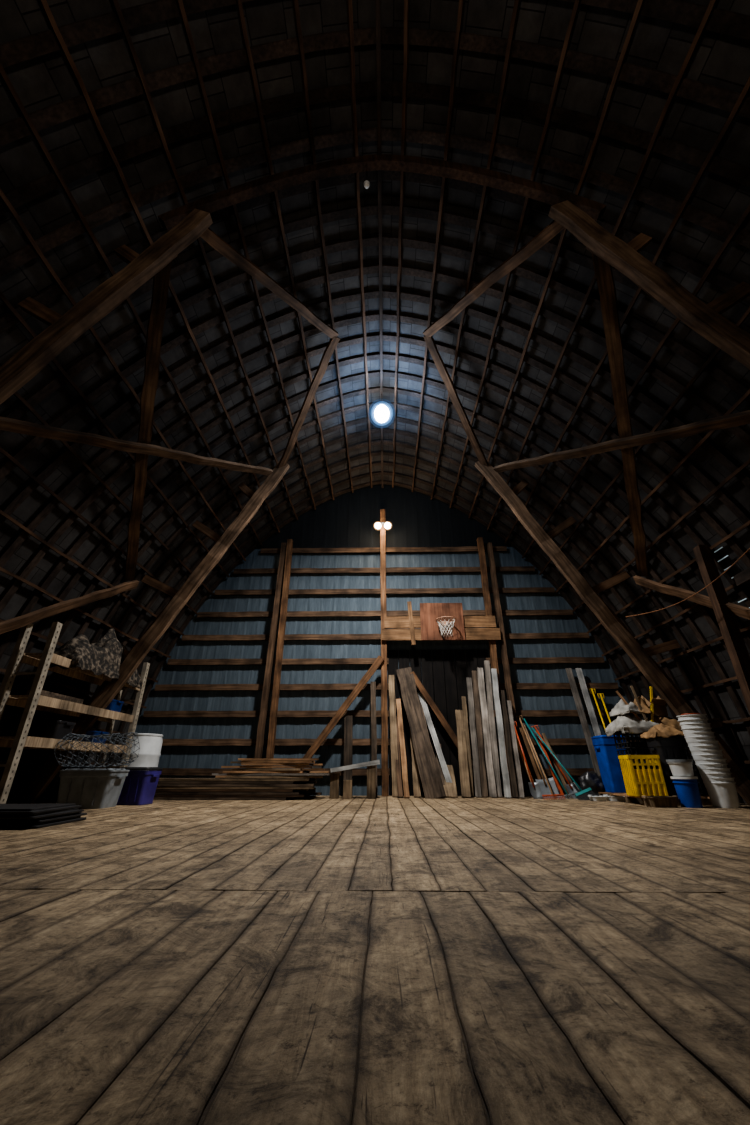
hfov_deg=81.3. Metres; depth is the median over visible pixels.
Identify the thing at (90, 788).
storage bin
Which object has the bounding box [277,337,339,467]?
diagonal brace
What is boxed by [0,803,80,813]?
rubber mat
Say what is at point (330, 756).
wall
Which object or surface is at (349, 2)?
purlin
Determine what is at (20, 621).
diagonal brace
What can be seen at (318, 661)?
horizontal beam
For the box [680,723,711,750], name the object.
bucket
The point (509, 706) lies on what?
plank
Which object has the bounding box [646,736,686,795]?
tub
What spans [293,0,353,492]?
purlin
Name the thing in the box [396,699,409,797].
plank
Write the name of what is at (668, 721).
sheet
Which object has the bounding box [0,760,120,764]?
purlin
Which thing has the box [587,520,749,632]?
purlin
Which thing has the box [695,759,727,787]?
bucket
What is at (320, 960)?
floor
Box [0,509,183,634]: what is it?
purlin
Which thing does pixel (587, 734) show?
plank
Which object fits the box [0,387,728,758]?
rafter
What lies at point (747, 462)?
purlin
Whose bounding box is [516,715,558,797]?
shovel
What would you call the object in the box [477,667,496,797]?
plank
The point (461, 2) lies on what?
purlin
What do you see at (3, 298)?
purlin
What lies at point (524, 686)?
horizontal beam
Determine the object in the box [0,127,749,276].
rafter
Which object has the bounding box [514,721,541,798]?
shovel
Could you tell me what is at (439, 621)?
basketball hoop
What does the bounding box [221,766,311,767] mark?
plank
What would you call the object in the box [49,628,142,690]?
tarp
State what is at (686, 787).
bucket
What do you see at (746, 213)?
purlin
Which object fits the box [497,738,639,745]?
horizontal beam
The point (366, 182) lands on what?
light bulb
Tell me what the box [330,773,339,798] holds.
wood block
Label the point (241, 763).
plank
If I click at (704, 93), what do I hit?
rafter
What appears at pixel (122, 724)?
rafter
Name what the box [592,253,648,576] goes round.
diagonal brace
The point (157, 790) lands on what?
plank
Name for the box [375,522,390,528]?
floodlight
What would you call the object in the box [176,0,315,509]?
purlin
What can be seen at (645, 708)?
cloth
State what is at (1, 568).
purlin
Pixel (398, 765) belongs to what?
plank
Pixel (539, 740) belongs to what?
wooden stake
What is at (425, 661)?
door
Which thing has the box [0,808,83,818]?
rubber mat
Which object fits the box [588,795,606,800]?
tray
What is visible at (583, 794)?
broom
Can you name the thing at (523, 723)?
wooden stake
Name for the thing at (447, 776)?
plank
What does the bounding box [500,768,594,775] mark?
horizontal beam
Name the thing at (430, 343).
diagonal brace
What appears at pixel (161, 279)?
diagonal brace
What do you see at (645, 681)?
rafter
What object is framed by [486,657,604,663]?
horizontal beam
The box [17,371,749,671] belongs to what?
rafter
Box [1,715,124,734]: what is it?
purlin
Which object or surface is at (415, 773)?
plank
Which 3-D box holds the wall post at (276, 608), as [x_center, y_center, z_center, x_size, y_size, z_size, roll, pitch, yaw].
[-2.358,2.081,9.884,0.130,5.651,0.150,1,-25,2]
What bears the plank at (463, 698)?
on the floor
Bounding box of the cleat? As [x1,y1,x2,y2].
[407,601,415,644]
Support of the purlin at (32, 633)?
attached to the rafter at (677, 455)
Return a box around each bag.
[578,771,604,795]
[609,699,645,716]
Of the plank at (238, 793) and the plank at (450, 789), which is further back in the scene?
the plank at (450, 789)
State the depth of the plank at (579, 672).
9.22 m
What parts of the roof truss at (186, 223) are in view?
truss leg, truss leg, truss leg, truss leg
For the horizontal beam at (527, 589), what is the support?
attached to the wall at (330, 756)
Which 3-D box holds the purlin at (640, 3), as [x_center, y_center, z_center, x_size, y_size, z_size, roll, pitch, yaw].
[2.366,-3.407,6.768,0.079,0.082,10.400,0,-25,1]
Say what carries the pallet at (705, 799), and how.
on the floor
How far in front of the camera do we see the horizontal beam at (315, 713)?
9.44 m
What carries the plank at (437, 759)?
on the floor
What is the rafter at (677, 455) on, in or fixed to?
on the floor
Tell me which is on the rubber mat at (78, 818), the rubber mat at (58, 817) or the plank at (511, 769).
the rubber mat at (58, 817)
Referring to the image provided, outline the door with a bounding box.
[387,650,503,795]
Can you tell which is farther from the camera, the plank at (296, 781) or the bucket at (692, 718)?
the plank at (296, 781)
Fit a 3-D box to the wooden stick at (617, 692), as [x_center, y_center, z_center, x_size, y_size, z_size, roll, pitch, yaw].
[4.354,2.465,7.512,0.293,0.540,0.037,-15,-29,29]
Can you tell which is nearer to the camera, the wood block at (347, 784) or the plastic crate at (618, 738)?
the plastic crate at (618, 738)
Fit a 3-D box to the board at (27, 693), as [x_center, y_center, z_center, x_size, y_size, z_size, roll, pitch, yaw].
[-4.567,1.948,6.266,0.200,0.030,0.900,-1,-25,1]
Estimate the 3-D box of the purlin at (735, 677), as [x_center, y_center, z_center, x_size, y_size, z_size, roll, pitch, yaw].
[5.337,0.850,4.679,0.072,0.064,10.400,-1,-25,1]
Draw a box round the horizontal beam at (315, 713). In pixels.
[143,710,388,716]
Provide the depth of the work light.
8.58 m
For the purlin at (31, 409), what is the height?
0.079 m
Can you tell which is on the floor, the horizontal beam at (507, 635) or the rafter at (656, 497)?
the rafter at (656, 497)
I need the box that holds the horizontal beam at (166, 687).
[154,683,388,690]
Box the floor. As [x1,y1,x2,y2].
[0,795,749,1124]
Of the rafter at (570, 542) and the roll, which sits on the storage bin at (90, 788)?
the roll
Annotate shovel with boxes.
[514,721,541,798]
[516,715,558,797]
[531,725,579,798]
[589,689,605,728]
[597,693,610,722]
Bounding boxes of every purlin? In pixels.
[0,63,262,545]
[0,188,245,560]
[0,291,229,577]
[0,447,197,614]
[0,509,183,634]
[0,567,170,657]
[0,619,157,681]
[0,668,145,707]
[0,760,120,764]
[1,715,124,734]
[14,391,213,594]
[39,0,279,531]
[111,0,297,519]
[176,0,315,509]
[236,0,334,499]
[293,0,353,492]
[347,0,371,487]
[392,0,409,487]
[411,0,464,491]
[431,0,520,498]
[449,0,580,507]
[468,0,644,518]
[487,0,716,529]
[504,77,749,543]
[522,205,749,557]
[539,306,749,574]
[555,389,749,592]
[572,459,749,611]
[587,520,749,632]
[602,583,736,656]
[615,626,749,680]
[648,676,736,701]
[692,760,749,763]
[721,717,749,723]
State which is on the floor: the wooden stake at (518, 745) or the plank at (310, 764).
the wooden stake at (518, 745)
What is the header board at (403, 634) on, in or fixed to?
attached to the wall post at (384, 718)
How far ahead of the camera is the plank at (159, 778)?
7.92 m
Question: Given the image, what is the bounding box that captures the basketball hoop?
[420,603,464,640]
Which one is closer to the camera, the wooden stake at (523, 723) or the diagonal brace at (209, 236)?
the diagonal brace at (209, 236)
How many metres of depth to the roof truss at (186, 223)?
4.60 m
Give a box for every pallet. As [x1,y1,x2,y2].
[598,792,619,799]
[609,793,712,805]
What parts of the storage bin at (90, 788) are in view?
lid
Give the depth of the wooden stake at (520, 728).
8.63 m
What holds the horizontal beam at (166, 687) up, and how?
attached to the wall at (330, 756)
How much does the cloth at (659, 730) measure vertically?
0.245 m
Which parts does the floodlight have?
bulb, bulb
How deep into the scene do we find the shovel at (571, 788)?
8.04 m
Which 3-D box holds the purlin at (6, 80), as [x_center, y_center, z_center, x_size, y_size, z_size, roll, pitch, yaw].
[-3.022,-2.677,6.544,0.082,0.082,10.400,-1,-25,1]
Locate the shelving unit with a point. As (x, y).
(34, 701)
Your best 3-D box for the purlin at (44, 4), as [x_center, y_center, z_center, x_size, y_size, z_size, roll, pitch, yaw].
[-2.610,-3.037,6.706,0.082,0.082,10.400,-1,-25,1]
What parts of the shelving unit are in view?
shelf rail, shelf rail, shelf rail, shelf rail, shelf rail, shelf rail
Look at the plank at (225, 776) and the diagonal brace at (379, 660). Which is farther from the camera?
the diagonal brace at (379, 660)
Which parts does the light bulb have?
glass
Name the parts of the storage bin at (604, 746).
lid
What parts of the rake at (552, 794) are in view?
handle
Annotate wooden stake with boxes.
[516,736,533,782]
[519,727,540,779]
[523,723,545,778]
[536,731,563,793]
[542,733,571,797]
[550,746,572,783]
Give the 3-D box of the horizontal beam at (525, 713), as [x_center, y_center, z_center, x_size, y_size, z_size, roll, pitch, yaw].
[3.969,3.222,9.341,2.932,0.140,0.056,-1,-25,1]
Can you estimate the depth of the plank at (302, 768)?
7.96 m
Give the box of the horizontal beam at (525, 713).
[494,710,610,716]
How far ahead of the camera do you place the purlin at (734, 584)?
7.54 m
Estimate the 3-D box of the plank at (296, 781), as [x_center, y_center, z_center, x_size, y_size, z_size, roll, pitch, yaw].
[-2.618,3.973,7.905,3.132,0.037,0.201,-1,-25,1]
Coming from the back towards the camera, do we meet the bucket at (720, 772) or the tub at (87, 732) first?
the tub at (87, 732)
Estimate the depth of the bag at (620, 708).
7.50 m
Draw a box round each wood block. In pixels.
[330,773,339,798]
[343,780,352,798]
[367,766,375,798]
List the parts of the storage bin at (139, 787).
lid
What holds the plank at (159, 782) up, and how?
on the plank at (157, 784)
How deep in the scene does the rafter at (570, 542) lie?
9.24 m
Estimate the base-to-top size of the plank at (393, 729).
2.364 m
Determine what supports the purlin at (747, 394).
attached to the rafter at (704, 93)
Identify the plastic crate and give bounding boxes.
[613,731,648,748]
[617,749,650,767]
[618,755,668,796]
[648,749,696,769]
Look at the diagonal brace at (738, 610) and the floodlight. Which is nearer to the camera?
the diagonal brace at (738, 610)
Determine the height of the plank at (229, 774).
0.033 m
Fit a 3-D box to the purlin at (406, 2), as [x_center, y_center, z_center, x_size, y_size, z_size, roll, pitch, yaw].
[0.391,-4.296,7.235,0.077,0.081,10.400,0,-25,1]
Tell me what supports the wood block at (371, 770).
on the floor
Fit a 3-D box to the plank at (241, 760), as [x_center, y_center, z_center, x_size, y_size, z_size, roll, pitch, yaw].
[-1.797,3.665,8.122,1.342,0.033,0.161,-1,-25,2]
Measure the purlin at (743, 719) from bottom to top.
0.063 m
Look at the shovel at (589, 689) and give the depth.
9.25 m
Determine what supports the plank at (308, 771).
on the plank
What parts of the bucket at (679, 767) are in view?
lid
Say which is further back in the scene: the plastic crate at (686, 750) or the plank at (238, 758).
the plank at (238, 758)
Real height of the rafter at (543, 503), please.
7.567 m
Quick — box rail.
[733,567,749,585]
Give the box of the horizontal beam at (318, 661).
[167,658,387,664]
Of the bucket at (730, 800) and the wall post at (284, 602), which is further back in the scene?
the wall post at (284, 602)
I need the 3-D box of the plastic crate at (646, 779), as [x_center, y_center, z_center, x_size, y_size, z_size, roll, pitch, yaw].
[4.084,3.248,6.669,0.450,0.560,0.390,-3,-26,6]
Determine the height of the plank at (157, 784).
0.037 m
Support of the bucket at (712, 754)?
in the bucket at (716, 763)
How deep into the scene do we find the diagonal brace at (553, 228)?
5.86 m
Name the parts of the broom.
handle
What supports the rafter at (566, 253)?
on the floor
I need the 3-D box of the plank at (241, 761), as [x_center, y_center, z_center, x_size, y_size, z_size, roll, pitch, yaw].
[-1.752,3.586,7.859,1.279,0.033,0.161,-1,-25,3]
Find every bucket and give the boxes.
[666,759,693,775]
[670,776,702,807]
[676,714,707,742]
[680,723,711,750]
[683,732,715,759]
[688,740,719,768]
[692,750,723,778]
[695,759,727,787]
[699,768,731,797]
[703,778,739,807]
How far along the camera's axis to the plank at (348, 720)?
8.89 m
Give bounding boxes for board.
[26,692,82,703]
[27,690,83,701]
[375,0,382,487]
[382,628,500,640]
[384,616,495,628]
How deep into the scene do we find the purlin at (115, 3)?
4.88 m
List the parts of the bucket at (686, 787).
lid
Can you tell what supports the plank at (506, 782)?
on the floor
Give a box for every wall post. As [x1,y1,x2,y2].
[252,543,286,770]
[265,539,292,770]
[380,509,388,795]
[477,537,511,795]
[487,542,526,795]
[693,545,749,713]
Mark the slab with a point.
(427, 765)
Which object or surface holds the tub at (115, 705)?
on the shelving unit
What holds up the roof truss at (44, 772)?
on the floor
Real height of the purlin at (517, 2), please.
0.080 m
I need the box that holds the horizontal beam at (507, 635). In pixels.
[181,633,589,640]
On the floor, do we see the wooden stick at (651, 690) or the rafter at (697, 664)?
the rafter at (697, 664)
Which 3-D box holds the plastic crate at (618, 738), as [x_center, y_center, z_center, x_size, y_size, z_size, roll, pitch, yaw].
[4.426,2.998,7.444,0.490,0.310,0.450,1,-25,-2]
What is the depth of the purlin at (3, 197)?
5.30 m
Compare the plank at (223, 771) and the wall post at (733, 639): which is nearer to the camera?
the wall post at (733, 639)
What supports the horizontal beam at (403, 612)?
attached to the wall at (330, 756)
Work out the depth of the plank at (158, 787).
7.57 m
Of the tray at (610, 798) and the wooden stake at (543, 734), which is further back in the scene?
the wooden stake at (543, 734)
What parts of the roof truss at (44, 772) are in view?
truss leg, truss leg, truss leg, truss leg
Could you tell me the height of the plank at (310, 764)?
0.033 m
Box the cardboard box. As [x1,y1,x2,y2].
[641,696,667,716]
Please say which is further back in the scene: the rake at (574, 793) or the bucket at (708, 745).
the rake at (574, 793)
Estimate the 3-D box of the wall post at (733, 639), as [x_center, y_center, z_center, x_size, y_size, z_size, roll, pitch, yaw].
[4.738,1.310,5.637,0.157,3.400,0.137,-1,-25,1]
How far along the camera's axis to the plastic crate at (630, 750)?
7.19 m
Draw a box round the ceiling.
[0,0,749,803]
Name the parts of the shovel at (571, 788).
handle, blade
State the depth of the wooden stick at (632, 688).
7.51 m
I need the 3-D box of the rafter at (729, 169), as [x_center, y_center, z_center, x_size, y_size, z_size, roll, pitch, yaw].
[0.045,-2.054,3.410,10.976,7.567,0.110,-1,-25,1]
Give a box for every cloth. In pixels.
[630,697,650,716]
[640,723,684,738]
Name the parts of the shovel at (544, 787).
handle, blade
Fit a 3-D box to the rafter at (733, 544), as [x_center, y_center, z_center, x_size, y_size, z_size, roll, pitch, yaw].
[0.111,-0.682,6.300,10.976,7.567,0.110,-1,-25,1]
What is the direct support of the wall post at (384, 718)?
on the floor
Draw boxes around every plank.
[153,797,287,799]
[154,794,304,796]
[155,792,300,794]
[156,786,313,788]
[156,789,294,791]
[157,784,314,785]
[158,781,295,783]
[159,778,298,778]
[159,779,309,780]
[212,773,329,774]
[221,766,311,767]
[223,771,303,772]
[225,776,322,777]
[227,773,324,775]
[232,768,301,769]
[238,758,318,759]
[241,760,314,760]
[241,761,313,762]
[241,763,309,764]
[253,764,322,765]
[295,781,316,782]
[295,795,315,797]
[302,768,323,769]
[308,771,328,772]
[310,792,321,794]
[330,760,379,772]
[343,715,352,779]
[371,682,376,796]
[389,675,397,796]
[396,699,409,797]
[396,716,402,797]
[409,727,420,796]
[418,692,451,782]
[435,744,444,784]
[443,765,457,797]
[455,710,470,797]
[461,696,473,796]
[466,677,480,796]
[472,670,487,796]
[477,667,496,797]
[484,660,501,796]
[491,668,510,797]
[499,690,517,797]
[507,700,524,797]
[565,668,600,775]
[575,668,600,735]
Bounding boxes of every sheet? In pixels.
[605,713,657,736]
[647,716,681,729]
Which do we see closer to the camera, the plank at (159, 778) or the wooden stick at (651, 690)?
the wooden stick at (651, 690)
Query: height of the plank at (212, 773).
0.033 m
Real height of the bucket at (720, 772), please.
0.370 m
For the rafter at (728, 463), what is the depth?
6.44 m
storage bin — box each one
[57,768,129,808]
[116,767,162,804]
[591,735,627,792]
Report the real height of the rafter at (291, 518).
7.567 m
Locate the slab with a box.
[396,667,445,798]
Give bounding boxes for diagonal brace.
[0,416,272,475]
[0,580,138,633]
[124,261,171,580]
[200,227,338,338]
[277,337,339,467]
[297,655,383,770]
[410,671,472,764]
[423,220,564,336]
[424,335,488,466]
[493,410,749,472]
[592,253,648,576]
[633,575,749,619]
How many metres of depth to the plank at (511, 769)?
8.54 m
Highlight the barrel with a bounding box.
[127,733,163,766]
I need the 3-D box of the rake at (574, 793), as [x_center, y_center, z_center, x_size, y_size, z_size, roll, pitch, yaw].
[3.235,3.722,8.410,0.348,1.498,1.161,11,-27,-21]
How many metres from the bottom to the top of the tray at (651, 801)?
0.139 m
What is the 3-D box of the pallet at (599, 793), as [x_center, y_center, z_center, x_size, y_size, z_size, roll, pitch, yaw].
[4.481,4.128,7.737,1.000,0.110,0.700,-1,-25,1]
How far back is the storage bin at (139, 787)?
6.51 m
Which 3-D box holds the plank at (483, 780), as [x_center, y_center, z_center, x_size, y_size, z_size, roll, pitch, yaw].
[2.127,3.397,8.937,0.127,2.458,0.615,-7,-26,14]
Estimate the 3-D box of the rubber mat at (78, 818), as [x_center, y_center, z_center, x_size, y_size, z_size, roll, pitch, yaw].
[-3.584,2.479,4.182,1.200,0.037,0.800,1,-25,-2]
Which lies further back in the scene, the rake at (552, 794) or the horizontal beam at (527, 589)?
the horizontal beam at (527, 589)
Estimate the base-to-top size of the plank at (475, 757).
2.306 m
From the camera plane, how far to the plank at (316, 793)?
8.12 m
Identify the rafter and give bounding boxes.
[0,27,749,146]
[0,81,749,215]
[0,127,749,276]
[0,170,749,333]
[0,236,749,434]
[0,264,749,480]
[0,290,749,525]
[0,313,749,566]
[0,334,749,613]
[0,353,749,658]
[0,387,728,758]
[6,401,749,801]
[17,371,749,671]
[19,416,749,803]
[38,428,743,803]
[55,440,680,800]
[80,451,706,794]
[95,461,655,767]
[108,471,642,765]
[111,204,654,311]
[119,480,647,762]
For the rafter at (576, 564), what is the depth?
9.64 m
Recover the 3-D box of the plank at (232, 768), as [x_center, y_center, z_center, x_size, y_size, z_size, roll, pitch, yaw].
[-1.925,3.699,7.810,1.211,0.033,0.161,-1,-25,1]
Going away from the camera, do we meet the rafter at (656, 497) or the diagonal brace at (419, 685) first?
the rafter at (656, 497)
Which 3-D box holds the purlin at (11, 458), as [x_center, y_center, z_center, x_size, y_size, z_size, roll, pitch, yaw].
[-4.364,-1.000,5.779,0.081,0.075,10.400,-1,-25,1]
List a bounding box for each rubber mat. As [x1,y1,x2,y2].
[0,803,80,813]
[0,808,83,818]
[0,812,86,822]
[0,816,85,828]
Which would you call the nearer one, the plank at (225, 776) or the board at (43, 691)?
the board at (43, 691)
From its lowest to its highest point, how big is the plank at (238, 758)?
0.033 m
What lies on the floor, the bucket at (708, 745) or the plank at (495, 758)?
the plank at (495, 758)
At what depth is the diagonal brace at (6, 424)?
5.92 m
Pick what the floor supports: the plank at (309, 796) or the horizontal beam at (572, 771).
the plank at (309, 796)
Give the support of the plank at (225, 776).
on the plank at (159, 779)
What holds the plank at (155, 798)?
on the floor
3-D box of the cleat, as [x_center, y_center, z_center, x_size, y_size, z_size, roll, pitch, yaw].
[0.826,1.372,9.941,0.155,1.025,0.043,-1,-25,1]
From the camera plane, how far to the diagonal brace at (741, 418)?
5.96 m
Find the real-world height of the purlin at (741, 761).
0.060 m
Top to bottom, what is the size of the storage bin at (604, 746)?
0.925 m
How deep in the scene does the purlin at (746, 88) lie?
4.68 m
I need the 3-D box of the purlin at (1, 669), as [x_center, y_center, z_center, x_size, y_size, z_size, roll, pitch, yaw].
[-5.143,0.942,4.874,0.072,0.067,10.400,-1,-25,1]
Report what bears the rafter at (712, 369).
on the floor
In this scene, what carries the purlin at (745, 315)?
attached to the rafter at (704, 93)
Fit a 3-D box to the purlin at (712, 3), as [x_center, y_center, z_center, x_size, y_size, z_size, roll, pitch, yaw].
[2.806,-3.085,6.605,0.078,0.081,10.400,-1,-25,1]
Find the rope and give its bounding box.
[626,548,749,616]
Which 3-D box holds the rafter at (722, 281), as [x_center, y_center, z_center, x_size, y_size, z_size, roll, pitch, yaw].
[0.062,-1.711,4.133,10.976,7.567,0.110,-1,-25,1]
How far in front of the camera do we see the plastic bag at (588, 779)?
7.90 m
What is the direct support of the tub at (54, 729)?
on the shelving unit
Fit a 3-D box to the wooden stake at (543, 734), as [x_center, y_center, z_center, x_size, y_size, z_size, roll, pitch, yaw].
[3.558,3.959,8.596,0.071,1.168,0.623,5,-26,-10]
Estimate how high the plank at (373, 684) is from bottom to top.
2.207 m
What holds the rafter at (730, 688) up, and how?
on the floor
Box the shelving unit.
[0,622,149,803]
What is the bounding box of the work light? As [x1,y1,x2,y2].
[372,394,390,423]
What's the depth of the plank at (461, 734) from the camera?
8.59 m
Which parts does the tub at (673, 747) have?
lid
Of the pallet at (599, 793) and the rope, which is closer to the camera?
the rope
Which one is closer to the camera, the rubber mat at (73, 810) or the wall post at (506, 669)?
the rubber mat at (73, 810)
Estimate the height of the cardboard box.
0.353 m
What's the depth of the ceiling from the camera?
5.63 m
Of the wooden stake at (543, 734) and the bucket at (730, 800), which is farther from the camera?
the wooden stake at (543, 734)
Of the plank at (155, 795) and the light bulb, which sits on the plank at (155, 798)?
the plank at (155, 795)
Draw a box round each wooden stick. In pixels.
[615,690,640,720]
[630,686,647,720]
[650,686,653,721]
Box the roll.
[54,732,139,767]
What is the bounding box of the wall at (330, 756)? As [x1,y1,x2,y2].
[135,484,646,795]
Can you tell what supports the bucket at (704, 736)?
in the bucket at (708, 745)
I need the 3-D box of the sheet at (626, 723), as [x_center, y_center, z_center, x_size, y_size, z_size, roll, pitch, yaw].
[4.426,2.776,7.550,0.658,0.410,0.598,1,-25,-2]
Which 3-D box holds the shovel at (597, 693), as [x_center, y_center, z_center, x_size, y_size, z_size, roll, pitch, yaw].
[4.891,3.614,8.797,0.200,1.972,0.504,0,-25,0]
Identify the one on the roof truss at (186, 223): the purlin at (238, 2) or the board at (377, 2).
the board at (377, 2)
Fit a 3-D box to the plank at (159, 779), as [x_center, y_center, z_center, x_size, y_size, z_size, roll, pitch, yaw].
[-2.656,3.833,7.707,2.986,0.037,0.201,0,-25,1]
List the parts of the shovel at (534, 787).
handle, blade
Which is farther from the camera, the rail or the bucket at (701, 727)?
the bucket at (701, 727)
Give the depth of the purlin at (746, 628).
7.32 m
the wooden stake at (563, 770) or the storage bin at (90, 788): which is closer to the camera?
the storage bin at (90, 788)
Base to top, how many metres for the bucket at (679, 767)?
0.212 m
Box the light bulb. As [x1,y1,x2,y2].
[364,172,369,188]
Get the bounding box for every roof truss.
[0,154,749,404]
[16,460,749,805]
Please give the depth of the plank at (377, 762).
8.03 m
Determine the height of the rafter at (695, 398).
7.567 m
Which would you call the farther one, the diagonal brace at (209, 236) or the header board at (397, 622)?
the header board at (397, 622)
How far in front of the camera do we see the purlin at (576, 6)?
5.11 m
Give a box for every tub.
[39,720,75,739]
[82,731,108,742]
[106,699,123,711]
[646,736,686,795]
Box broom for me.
[532,727,595,799]
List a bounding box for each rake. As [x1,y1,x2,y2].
[523,718,577,798]
[524,725,564,799]
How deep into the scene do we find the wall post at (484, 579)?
10.27 m
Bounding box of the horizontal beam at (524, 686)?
[492,683,618,689]
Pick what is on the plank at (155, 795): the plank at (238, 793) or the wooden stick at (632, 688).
the plank at (238, 793)
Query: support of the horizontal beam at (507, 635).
attached to the wall at (330, 756)
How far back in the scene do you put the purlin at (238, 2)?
5.34 m
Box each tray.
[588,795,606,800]
[606,795,624,800]
[642,795,677,807]

